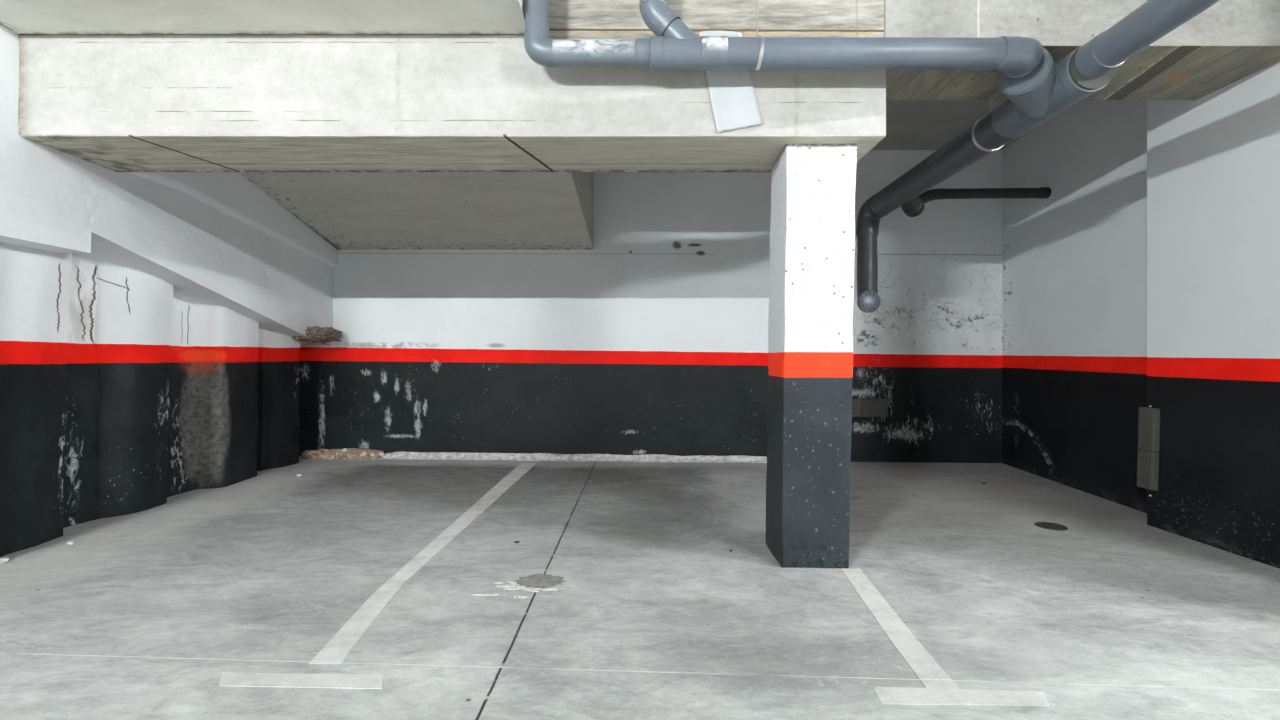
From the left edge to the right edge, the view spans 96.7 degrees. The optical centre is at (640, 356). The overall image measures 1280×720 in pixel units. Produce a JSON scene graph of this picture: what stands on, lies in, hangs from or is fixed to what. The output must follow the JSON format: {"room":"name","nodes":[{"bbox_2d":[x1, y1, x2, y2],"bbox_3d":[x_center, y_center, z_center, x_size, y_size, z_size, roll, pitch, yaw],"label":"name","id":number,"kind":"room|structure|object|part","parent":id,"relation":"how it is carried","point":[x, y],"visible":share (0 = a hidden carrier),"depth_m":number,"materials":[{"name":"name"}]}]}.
{"room":"parking garage","nodes":[
{"label":"parking garage","id":0,"kind":"room"},
{"bbox_2d":[63,253,257,527],"bbox_3d":[-4.083,0.175,4.400,0.534,2.250,4.400,0,0,0],"label":"wall","id":1,"kind":"structure","parent":0,"point":[80,503],"depth_m":4.01,"materials":[{"name":"paint"}]},
{"bbox_2d":[0,24,337,344],"bbox_3d":[-3.833,-0.998,4.305,0.934,1.729,4.610,0,0,0],"label":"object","id":2,"kind":"structure","parent":1,"relation":"attached to","point":[218,238],"depth_m":4.24,"materials":[{"name":"white paint"}]},
{"bbox_2d":[292,326,342,343],"bbox_3d":[-3.572,-0.241,6.273,0.407,0.194,0.548,0,0,0],"label":"concrete","id":3,"kind":"object","parent":2,"relation":"attached to","point":[315,334],"visible":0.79,"depth_m":6.13,"materials":[{"name":"brown concrete"}]},
{"bbox_2d":[0,0,524,33],"bbox_3d":[-2.105,-2.088,2.969,2.990,0.626,0.318,0,0,0],"label":"ceiling","id":4,"kind":"structure","parent":0,"point":[19,16],"depth_m":2.96,"materials":[{"name":"beige concrete"}]},
{"bbox_2d":[99,34,592,249],"bbox_3d":[-2.057,-1.823,5.170,3.007,1.156,2.860,0,0,0],"label":"ceiling","id":5,"kind":"structure","parent":0,"point":[348,210],"depth_m":5.49,"materials":[{"name":"grey concrete"}]},
{"bbox_2d":[50,34,1033,149],"bbox_3d":[2.550,-2.501,-1.050,13.900,0.200,15.900,0,0,0],"label":"ceiling","id":6,"kind":"structure","parent":0,"point":[910,124],"depth_m":5.78,"materials":[{"name":"grey concrete"}]},
{"bbox_2d":[755,0,764,69],"bbox_3d":[0.612,-1.949,2.950,0.039,0.905,0.156,0,0,0],"label":"hanger","id":7,"kind":"object","parent":6,"relation":"hanging from","point":[756,35],"visible":0.61,"depth_m":2.92,"materials":[{"name":"metal"}]},
{"bbox_3d":[0.601,-2.025,2.950,0.008,0.752,0.008,0,0,0],"label":"rod","id":8,"kind":"part","parent":7,"relation":"part of","materials":[{"name":"metal"}]},
{"bbox_2d":[524,0,1042,78],"bbox_3d":[0.761,-1.946,3.007,2.732,0.911,0.276,0,0,0],"label":"drain pipe","id":9,"kind":"object","parent":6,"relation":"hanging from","point":[674,46],"visible":1,"depth_m":2.89,"materials":[{"name":"grey plastic"}]},
{"bbox_2d":[549,0,1279,99],"bbox_3d":[1.895,-2.058,3.468,5.010,0.686,0.664,0,0,0],"label":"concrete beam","id":10,"kind":"structure","parent":6,"relation":"attached to","point":[1230,41],"depth_m":3.14,"materials":[{"name":"beige concrete"}]},
{"bbox_2d":[972,100,1003,151],"bbox_3d":[2.377,-1.901,3.870,0.244,1.001,0.022,0,0,0],"label":"hanger","id":11,"kind":"object","parent":6,"relation":"hanging from","point":[973,128],"visible":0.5,"depth_m":3.86,"materials":[{"name":"metal"}]},
{"bbox_2d":[856,0,1220,312],"bbox_3d":[2.241,-1.426,3.827,0.522,1.950,4.392,0,0,0],"label":"drain pipe","id":12,"kind":"object","parent":11,"relation":"hanging from","point":[1051,88],"visible":0.95,"depth_m":3.18,"materials":[{"name":"grey plastic"}]},
{"bbox_2d":[901,187,1050,216],"bbox_3d":[3.176,-1.520,5.603,1.891,0.377,0.470,0,0,-19],"label":"drain pipe","id":13,"kind":"object","parent":12,"relation":"attached to","point":[914,207],"visible":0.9,"depth_m":5.68,"materials":[{"name":"black plastic"}]},
{"bbox_2d":[901,196,924,216],"bbox_3d":[2.494,-1.450,5.288,0.184,0.235,0.405,0,0,39],"label":"socket","id":14,"kind":"object","parent":13,"relation":"attached to","point":[913,208],"depth_m":5.30,"materials":[{"name":"black plastic"}]},
{"bbox_3d":[2.066,-1.552,3.076,0.031,0.244,0.244,0,0,-43],"label":"reducer plate","id":15,"kind":"part","parent":12,"relation":"part of","materials":[{"name":"grey plastic"}]},
{"bbox_3d":[2.377,-1.529,3.002,0.236,0.236,0.020,0,0,0],"label":"reducer plate","id":16,"kind":"part","parent":12,"relation":"part of","materials":[{"name":"grey plastic"}]},
{"bbox_2d":[0,456,1279,719],"bbox_3d":[2.550,1.373,-1.050,13.900,0.454,15.900,0,0,0],"label":"floor","id":17,"kind":"structure","parent":0,"point":[1111,615],"depth_m":2.73,"materials":[{"name":"concrete"}]},
{"bbox_2d":[0,557,9,562],"bbox_3d":[-3.592,1.146,3.205,0.061,0.030,0.051,0,0,-23],"label":"chip","id":18,"kind":"object","parent":17,"relation":"on","point":[3,559],"visible":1,"depth_m":3.20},
{"bbox_2d":[0,242,71,556],"bbox_3d":[-3.705,0.232,2.992,0.391,2.056,1.385,0,0,0],"label":"pile","id":19,"kind":"object","parent":17,"relation":"on","point":[35,284],"visible":0.84,"depth_m":3.42,"materials":[{"name":"paint"}]},
{"bbox_2d":[94,261,172,517],"bbox_3d":[-3.802,0.285,4.259,0.258,1.950,0.496,0,0,7],"label":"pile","id":20,"kind":"object","parent":17,"relation":"on","point":[134,306],"visible":0.88,"depth_m":4.17,"materials":[{"name":"paint"}]},
{"bbox_2d":[195,303,258,488],"bbox_3d":[-3.795,0.388,5.228,0.246,1.745,0.608,0,0,0],"label":"pile","id":21,"kind":"object","parent":17,"relation":"on","point":[227,342],"visible":0.89,"depth_m":5.05,"materials":[{"name":"paint"}]},
{"bbox_2d":[257,329,299,470],"bbox_3d":[-3.876,0.482,5.979,0.349,1.556,0.460,0,0,0],"label":"pile","id":22,"kind":"object","parent":17,"relation":"on","point":[278,354],"visible":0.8,"depth_m":5.91,"materials":[{"name":"paint"}]},
{"bbox_2d":[219,672,383,688],"bbox_3d":[-1.239,1.179,2.069,0.636,0.013,0.091,0,0,0],"label":"parking line","id":23,"kind":"object","parent":17,"relation":"on","point":[302,680],"visible":1,"depth_m":2.07,"materials":[{"name":"white paint"}]},
{"bbox_2d":[300,448,384,459],"bbox_3d":[-3.418,1.131,6.529,0.981,0.188,0.264,0,0,0],"label":"footing","id":24,"kind":"object","parent":17,"relation":"on","point":[351,453],"visible":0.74,"depth_m":6.44,"materials":[{"name":"stone"}]},
{"bbox_2d":[309,463,535,663],"bbox_3d":[-1.244,1.179,4.254,0.177,0.008,4.144,0,0,0],"label":"parking line","id":25,"kind":"object","parent":17,"relation":"on","point":[345,639],"visible":1,"depth_m":2.95,"materials":[{"name":"white paint"}]},
{"bbox_2d":[473,574,565,597],"bbox_3d":[-0.615,1.187,2.944,0.440,0.019,0.303,0,0,0],"label":"cement patch","id":26,"kind":"object","parent":17,"relation":"on","point":[534,582],"visible":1,"depth_m":2.96,"materials":[{"name":"grey concrete"}]},
{"bbox_2d":[766,143,856,567],"bbox_3d":[1.015,0.003,3.450,0.438,2.435,0.436,0,0,0],"label":"pillar","id":27,"kind":"structure","parent":17,"relation":"on","point":[812,225],"depth_m":3.24,"materials":[{"name":"paint"}]},
{"bbox_2d":[18,35,885,171],"bbox_3d":[-1.101,-1.494,3.433,4.897,0.559,0.609,0,0,0],"label":"concrete beam","id":28,"kind":"structure","parent":27,"relation":"on","point":[117,103],"depth_m":3.13,"materials":[{"name":"beige concrete"}]},
{"bbox_2d":[699,31,762,132],"bbox_3d":[0.491,-1.494,3.093,0.357,0.531,0.053,0,0,0],"label":"plastic sheet","id":29,"kind":"object","parent":28,"relation":"hanging from","point":[734,103],"visible":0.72,"depth_m":3.12,"materials":[{"name":"plastic"}]},
{"bbox_2d":[841,569,970,702],"bbox_3d":[1.132,1.202,2.598,0.123,0.008,1.272,0,0,4],"label":"parking line","id":30,"kind":"object","parent":17,"relation":"on","point":[933,677],"visible":1,"depth_m":2.37,"materials":[{"name":"white paint"}]},
{"bbox_2d":[873,687,1049,705],"bbox_3d":[1.141,1.203,2.015,0.617,0.012,0.103,0,0,0],"label":"parking line","id":31,"kind":"object","parent":17,"relation":"on","point":[887,695],"visible":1,"depth_m":2.01,"materials":[{"name":"white paint"}]},
{"bbox_2d":[1035,522,1067,530],"bbox_3d":[2.950,1.216,4.094,0.196,0.028,0.196,0,0,0],"label":"drain cover","id":32,"kind":"object","parent":17,"relation":"on","point":[1046,525],"visible":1,"depth_m":4.08,"materials":[{"name":"metal"}]},
{"bbox_2d":[298,150,1001,462],"bbox_3d":[0.100,-0.425,6.725,9.000,3.951,0.250,0,0,0],"label":"wall","id":33,"kind":"structure","parent":0,"point":[652,338],"depth_m":6.60,"materials":[{"name":"paint"}]},
{"bbox_2d":[379,451,766,462],"bbox_3d":[-0.635,1.177,6.534,4.770,0.168,0.192,0,0,0],"label":"baseboard","id":34,"kind":"structure","parent":33,"relation":"attached to","point":[401,454],"depth_m":6.54,"materials":[{"name":"white concrete"}]},
{"bbox_2d":[852,399,887,416],"bbox_3d":[2.610,0.589,6.585,0.485,0.208,0.033,0,0,0],"label":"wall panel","id":35,"kind":"object","parent":33,"relation":"attached to","point":[860,407],"visible":0.8,"depth_m":6.57,"materials":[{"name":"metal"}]},
{"bbox_2d":[1002,61,1279,568],"bbox_3d":[4.150,-0.451,4.385,0.900,3.901,4.470,0,0,0],"label":"wall","id":36,"kind":"structure","parent":0,"point":[1148,273],"depth_m":4.07,"materials":[{"name":"paint"}]},
{"bbox_2d":[1137,405,1159,496],"bbox_3d":[3.711,0.681,4.136,0.098,0.662,0.160,0,0,0],"label":"guard","id":37,"kind":"object","parent":36,"relation":"attached to","point":[1148,418],"visible":0.98,"depth_m":4.11,"materials":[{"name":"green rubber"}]}
]}

